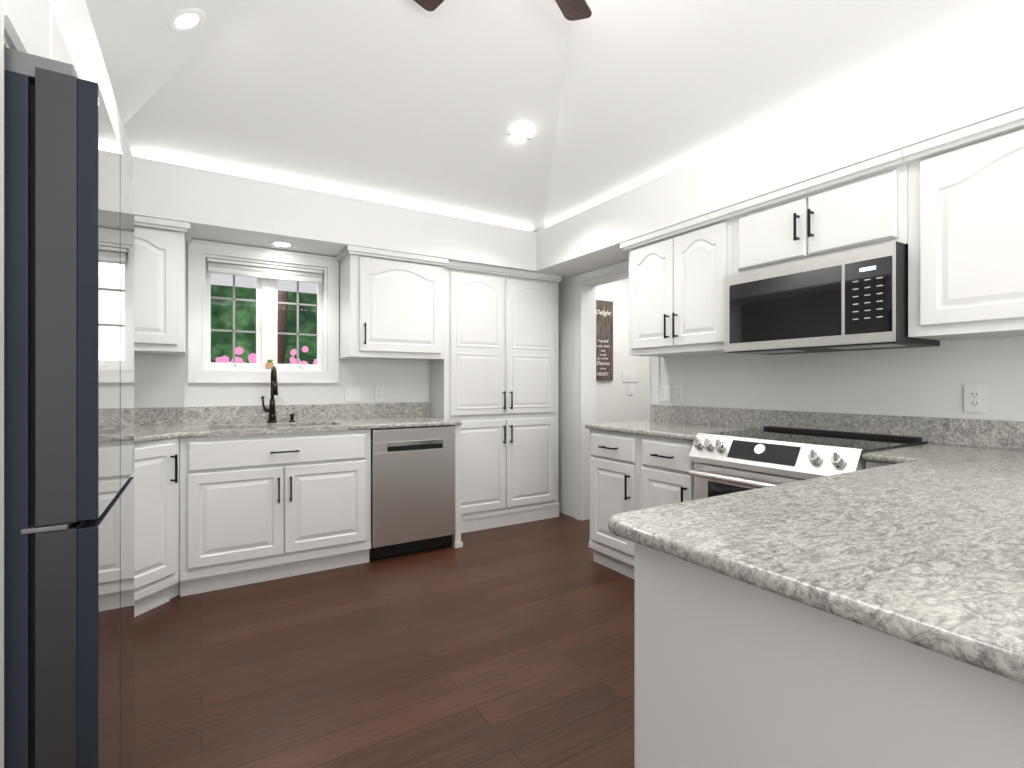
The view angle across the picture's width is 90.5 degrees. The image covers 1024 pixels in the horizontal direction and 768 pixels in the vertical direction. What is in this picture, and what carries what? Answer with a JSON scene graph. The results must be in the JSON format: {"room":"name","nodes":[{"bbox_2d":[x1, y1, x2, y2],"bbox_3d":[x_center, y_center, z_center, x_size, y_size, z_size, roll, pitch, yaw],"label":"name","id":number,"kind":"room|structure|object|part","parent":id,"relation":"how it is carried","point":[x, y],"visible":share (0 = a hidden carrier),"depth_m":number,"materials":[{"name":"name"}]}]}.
{"room":"kitchen","nodes":[
{"label":"kitchen","id":0,"kind":"room"},
{"bbox_2d":[130,512,633,767],"bbox_3d":[0.886,1.230,1.856,5.730,0.100,5.920,0,0,-32],"label":"floor","id":1,"kind":"structure","parent":0,"point":[509,646],"depth_m":2.13,"materials":[{"name":"brown wood"}]},
{"bbox_2d":[0,0,3,767],"bbox_3d":[-1.237,0.114,0.762,0.683,2.132,0.023,0,0,-32],"label":"enclosure","id":2,"kind":"object","parent":1,"relation":"on","point":[1,383],"visible":1,"depth_m":0.94,"materials":[{"name":"white"}]},
{"bbox_2d":[4,47,133,767],"bbox_3d":[-1.356,0.268,1.112,0.790,1.825,0.666,0,0,-32],"label":"fridge","id":3,"kind":"object","parent":1,"relation":"on","point":[68,443],"visible":1,"depth_m":1.01,"materials":[{"name":"painted metal"},{"name":"stainless steel"}]},
{"bbox_2d":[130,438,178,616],"bbox_3d":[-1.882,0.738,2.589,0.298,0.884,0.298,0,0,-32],"label":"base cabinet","id":4,"kind":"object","parent":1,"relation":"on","point":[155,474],"visible":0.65,"depth_m":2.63,"materials":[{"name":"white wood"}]},
{"bbox_2d":[170,438,179,598],"bbox_3d":[-2.293,0.738,2.688,0.895,0.884,0.895,0,0,-32],"label":"base cabinet","id":5,"kind":"object","parent":1,"relation":"on","point":[175,590],"visible":0.08,"depth_m":2.84,"materials":[{"name":"white wood"}]},
{"bbox_2d":[134,402,461,442],"bbox_3d":[-1.306,0.223,2.713,2.604,0.145,1.884,0,0,-32],"label":"countertop","id":6,"kind":"structure","parent":5,"relation":"on","point":[157,424],"depth_m":3.41,"materials":[{"name":"stone"}]},
{"bbox_2d":[261,366,277,422],"bbox_3d":[-1.619,0.071,3.398,0.100,0.386,0.199,0,0,-32],"label":"faucet","id":7,"kind":"object","parent":6,"relation":"on","point":[271,408],"visible":1,"depth_m":3.44,"materials":[{"name":"brown metal"}]},
{"bbox_2d":[289,413,294,421],"bbox_3d":[-1.532,0.234,3.533,0.040,0.059,0.040,0,0,-32],"label":"soap dispenser","id":8,"kind":"object","parent":6,"relation":"on","point":[292,417],"visible":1,"depth_m":3.52,"materials":[{"name":"brown metal"}]},
{"bbox_2d":[180,429,370,596],"bbox_3d":[-1.520,0.738,3.294,1.050,0.884,0.670,0,0,-32],"label":"base cabinet","id":9,"kind":"object","parent":1,"relation":"on","point":[259,508],"visible":0.96,"depth_m":3.01,"materials":[{"name":"white wood"}]},
{"bbox_2d":[369,425,462,559],"bbox_3d":[-0.781,0.738,3.738,0.656,0.884,0.589,0,0,-32],"label":"dishwasher","id":10,"kind":"object","parent":1,"relation":"on","point":[412,489],"depth_m":3.48,"materials":[{"name":"silver metal"}]},
{"bbox_3d":[-0.466,0.738,3.793,0.061,0.884,0.324,0,0,-32],"label":"dishwasher end panel","id":11,"kind":"part","parent":10,"relation":"part of","materials":[{"name":"white wood"}]},
{"bbox_2d":[429,261,561,532],"bbox_3d":[-0.120,0.114,4.334,1.105,2.132,0.360,0,0,-32],"label":"pantry","id":12,"kind":"object","parent":1,"relation":"on","point":[493,381],"visible":0.98,"depth_m":4.19,"materials":[{"name":"white wood"}]},
{"bbox_2d":[589,429,639,578],"bbox_3d":[0.868,0.738,3.317,0.670,0.884,0.450,0,0,-32],"label":"base cabinet","id":13,"kind":"object","parent":1,"relation":"on","point":[614,473],"visible":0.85,"depth_m":3.16,"materials":[{"name":"white wood"}]},
{"bbox_2d":[585,420,752,440],"bbox_3d":[0.982,0.280,3.162,0.638,0.030,0.890,0,0,-32],"label":"countertop","id":14,"kind":"structure","parent":13,"relation":"on","point":[682,431],"depth_m":3.05,"materials":[{"name":"stone"}]},
{"bbox_2d":[640,435,698,509],"bbox_3d":[1.094,0.738,2.949,0.670,0.884,0.411,0,0,-32],"label":"base cabinet","id":15,"kind":"object","parent":1,"relation":"on","point":[666,466],"visible":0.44,"depth_m":2.80,"materials":[{"name":"white wood"}]},
{"bbox_2d":[689,426,927,499],"bbox_3d":[1.368,0.711,2.421,0.703,0.939,0.766,0,0,-32],"label":"range","id":16,"kind":"object","parent":1,"relation":"on","point":[738,461],"visible":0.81,"depth_m":2.31,"materials":[{"name":"silver metal"}]},
{"bbox_2d":[634,461,1023,767],"bbox_3d":[1.255,0.738,1.345,2.070,0.884,0.941,0,0,-32],"label":"base cabinet","id":17,"kind":"object","parent":1,"relation":"on","point":[729,672],"visible":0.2,"depth_m":0.75,"materials":[{"name":"white wood"}]},
{"bbox_2d":[608,443,1023,683],"bbox_3d":[1.284,0.280,1.222,2.107,0.030,1.182,0,0,-32],"label":"countertop","id":18,"kind":"structure","parent":17,"relation":"on","point":[921,545],"depth_m":0.85,"materials":[{"name":"stone"}]},
{"bbox_2d":[134,239,648,422],"bbox_3d":[-0.624,-0.060,4.320,5.730,2.480,0.140,0,0,-32],"label":"wall","id":19,"kind":"structure","parent":0,"point":[160,380],"depth_m":3.90,"materials":[{"name":"white paint"}]},
{"bbox_2d":[134,215,190,354],"bbox_3d":[-2.213,-0.572,3.028,0.500,0.760,0.400,0,0,-32],"label":"upper cabinet","id":20,"kind":"object","parent":19,"relation":"attached to","point":[159,286],"visible":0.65,"depth_m":2.95,"materials":[{"name":"white wood"}]},
{"bbox_2d":[188,239,338,382],"bbox_3d":[-1.746,-0.475,3.619,0.951,0.936,0.168,0,0,-32],"label":"window","id":21,"kind":"structure","parent":19,"relation":"in","point":[202,368],"depth_m":3.60,"materials":[{"name":"white wood"}]},
{"bbox_2d":[207,258,322,283],"bbox_3d":[-1.729,-0.792,3.592,0.735,0.098,0.049,0,0,-32],"label":"roller blind","id":22,"kind":"object","parent":21,"relation":"attached to","point":[236,268],"visible":1,"depth_m":3.56,"materials":[{"name":"white"}]},
{"bbox_2d":[266,360,273,368],"bbox_3d":[-1.717,-0.140,3.599,0.047,0.066,0.045,0,0,-32],"label":"succulent plant","id":23,"kind":"object","parent":21,"relation":"on","point":[269,364],"visible":0.98,"depth_m":3.58,"materials":[{"name":"brown plant"}]},
{"bbox_2d":[345,386,359,401],"bbox_3d":[-1.215,0.075,3.867,0.116,0.115,0.009,0,0,-32],"label":"light switch","id":24,"kind":"object","parent":19,"relation":"attached to","point":[352,393],"visible":1,"depth_m":3.87,"materials":[{"name":"white plastic"}]},
{"bbox_2d":[375,386,383,400],"bbox_3d":[-1.040,0.075,3.975,0.070,0.115,0.008,0,0,-32],"label":"outlet","id":25,"kind":"object","parent":19,"relation":"attached to","point":[379,393],"visible":1,"depth_m":3.97,"materials":[{"name":"white plastic"}]},
{"bbox_2d":[336,245,448,360],"bbox_3d":[-0.904,-0.572,3.830,0.751,0.760,0.400,0,0,-32],"label":"upper cabinet","id":26,"kind":"object","parent":19,"relation":"attached to","point":[392,305],"visible":1,"depth_m":3.68,"materials":[{"name":"white wood"}]},
{"bbox_2d":[596,300,612,380],"bbox_3d":[0.922,-0.443,5.170,0.275,0.815,0.022,0,0,-32],"label":"sign","id":27,"kind":"object","parent":19,"relation":"attached to","point":[604,340],"visible":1,"depth_m":5.17,"materials":[{"name":"brown wood"}]},
{"bbox_2d":[623,371,636,381],"bbox_3d":[1.248,-0.080,5.377,0.188,0.107,0.009,0,0,-32],"label":"light switch","id":28,"kind":"object","parent":19,"relation":"attached to","point":[629,376],"visible":1,"depth_m":5.37,"materials":[{"name":"white plastic"}]},
{"bbox_2d":[628,384,632,394],"bbox_3d":[1.262,0.055,5.385,0.070,0.115,0.009,0,0,-32],"label":"light switch","id":29,"kind":"object","parent":19,"relation":"attached to","point":[630,389],"visible":1,"depth_m":5.38,"materials":[{"name":"white plastic"}]},
{"bbox_2d":[48,0,1023,278],"bbox_3d":[0.186,-1.117,1.428,3.810,0.326,5.640,0,0,-32],"label":"soffit","id":30,"kind":"structure","parent":0,"point":[970,80],"depth_m":2.89,"materials":[{"name":"white paint"}]},
{"bbox_2d":[268,241,294,247],"bbox_3d":[-1.569,-0.951,3.460,0.170,0.005,0.170,0,0,-32],"label":"recessed light","id":31,"kind":"object","parent":30,"relation":"in","point":[281,244],"visible":0.9,"depth_m":3.46,"materials":[{"name":"white"}]},
{"bbox_2d":[727,149,907,274],"bbox_3d":[1.532,-0.764,2.492,0.400,0.375,0.798,0,0,-32],"label":"upper cabinet","id":32,"kind":"object","parent":30,"relation":"hanging from","point":[863,204],"visible":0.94,"depth_m":2.33,"materials":[{"name":"white wood"}]},
{"bbox_2d":[724,241,939,354],"bbox_3d":[1.518,-0.369,2.481,0.431,0.410,0.789,0,0,-32],"label":"microwave","id":33,"kind":"object","parent":32,"relation":"attached to","point":[854,300],"visible":1,"depth_m":2.28,"materials":[{"name":"silver metal"}]},
{"bbox_2d":[85,0,1023,231],"bbox_3d":[0.301,-1.625,1.498,3.180,0.690,5.280,0,0,-32],"label":"ceiling","id":34,"kind":"structure","parent":0,"point":[412,104],"depth_m":2.71,"materials":[{"name":"white paint"}]},
{"bbox_2d":[167,8,205,32],"bbox_3d":[-1.420,-1.586,2.215,0.144,0.091,0.170,0,0,-32],"label":"recessed light","id":35,"kind":"object","parent":34,"relation":"in","point":[186,20],"visible":1,"depth_m":2.21,"materials":[{"name":"white plastic"}]},
{"bbox_2d":[414,0,591,20],"bbox_3d":[-0.021,-1.718,1.884,1.253,0.500,1.272,0,0,-32],"label":"ceiling fan","id":36,"kind":"object","parent":34,"relation":"hanging from","point":[572,10],"visible":1,"depth_m":2.38,"materials":[{"name":"brown wood"}]},
{"bbox_2d":[508,133,530,139],"bbox_3d":[0.044,-1.626,3.335,0.170,0.062,0.160,0,0,-32],"label":"recessed light","id":37,"kind":"object","parent":34,"relation":"in","point":[524,137],"visible":0.62,"depth_m":3.29,"materials":[{"name":"white"}]},
{"bbox_2d":[558,276,1023,516],"bbox_3d":[1.907,-0.060,2.400,0.140,2.480,5.780,0,0,-32],"label":"wall","id":38,"kind":"structure","parent":0,"point":[924,381],"depth_m":2.63,"materials":[{"name":"white paint"}]},
{"bbox_2d":[574,260,659,520],"bbox_3d":[0.872,0.115,4.088,0.172,2.130,0.960,0,0,-32],"label":"trim","id":39,"kind":"structure","parent":38,"relation":"attached to","point":[586,284],"depth_m":4.41,"materials":[{"name":"white wood"}]},
{"bbox_2d":[659,385,670,400],"bbox_3d":[1.067,0.065,3.621,0.009,0.115,0.162,0,0,-32],"label":"light switch","id":40,"kind":"object","parent":38,"relation":"attached to","point":[664,392],"visible":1,"depth_m":3.59,"materials":[{"name":"white plastic"}]},
{"bbox_2d":[620,208,732,356],"bbox_3d":[1.108,-0.572,3.183,0.400,0.760,0.820,0,0,-32],"label":"upper cabinet","id":41,"kind":"object","parent":38,"relation":"attached to","point":[679,272],"visible":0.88,"depth_m":3.04,"materials":[{"name":"white wood"}]},
{"bbox_2d":[675,385,682,401],"bbox_3d":[1.149,0.065,3.489,0.008,0.115,0.070,0,0,-32],"label":"outlet","id":42,"kind":"object","parent":38,"relation":"attached to","point":[678,393],"visible":1,"depth_m":3.49,"materials":[{"name":"white plastic"}]},
{"bbox_2d":[650,405,1023,450],"bbox_3d":[1.757,0.207,2.489,0.020,0.114,2.848,0,0,-32],"label":"backsplash","id":43,"kind":"structure","parent":38,"relation":"attached to","point":[1000,434],"depth_m":2.49,"materials":[{"name":"stone"}]},
{"bbox_2d":[902,108,1023,340],"bbox_3d":[1.951,-0.572,1.808,0.400,0.760,0.803,0,0,-32],"label":"upper cabinet","id":44,"kind":"object","parent":38,"relation":"attached to","point":[965,232],"visible":1,"depth_m":1.90,"materials":[{"name":"white wood"}]},
{"bbox_2d":[964,385,985,412],"bbox_3d":[1.967,0.062,2.155,0.007,0.115,0.070,0,0,-32],"label":"electrical outlet","id":45,"kind":"object","parent":38,"relation":"attached to","point":[974,398],"visible":1,"depth_m":2.15,"materials":[{"name":"white plastic"}]},
{"label":"outside","id":46,"kind":"structure","parent":0,"visible":0},
{"bbox_2d":[211,285,316,363],"bbox_3d":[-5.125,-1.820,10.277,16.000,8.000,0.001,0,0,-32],"label":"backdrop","id":47,"kind":"structure","parent":46,"point":[242,322],"depth_m":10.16,"materials":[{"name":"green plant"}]},
{"bbox_3d":[-3.244,1.480,7.207,16.000,0.200,7.200,0,0,-32],"label":"lawn","id":48,"kind":"structure","parent":46,"visible":0},
{"bbox_2d":[211,290,316,363],"bbox_3d":[-3.247,-1.167,6.736,2.058,5.005,3.242,0,0,-32],"label":"flowers","id":49,"kind":"object","parent":48,"relation":"on","point":[282,323],"depth_m":8.07,"materials":[{"name":"flower petals"},{"name":"foliage"}]},
{"bbox_3d":[-1.461,-0.060,0.336,0.140,2.480,5.780,0,0,-32],"label":"wall","id":50,"kind":"structure","parent":0,"visible":0},
{"bbox_2d":[4,0,78,77],"bbox_3d":[-1.424,-0.816,1.068,0.684,0.272,0.690,0,0,-32],"label":"upper cabinet","id":51,"kind":"object","parent":50,"relation":"attached to","point":[31,26],"visible":0.33,"depth_m":1.12,"materials":[{"name":"white wood"}]},
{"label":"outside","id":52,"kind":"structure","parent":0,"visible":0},
{"bbox_2d":[211,273,316,293],"bbox_3d":[-2.416,-1.215,4.900,7.000,0.290,1.800,0,0,-32],"label":"porch","id":53,"kind":"object","parent":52,"point":[216,279],"depth_m":5.58,"materials":[{"name":"white"}]}
]}

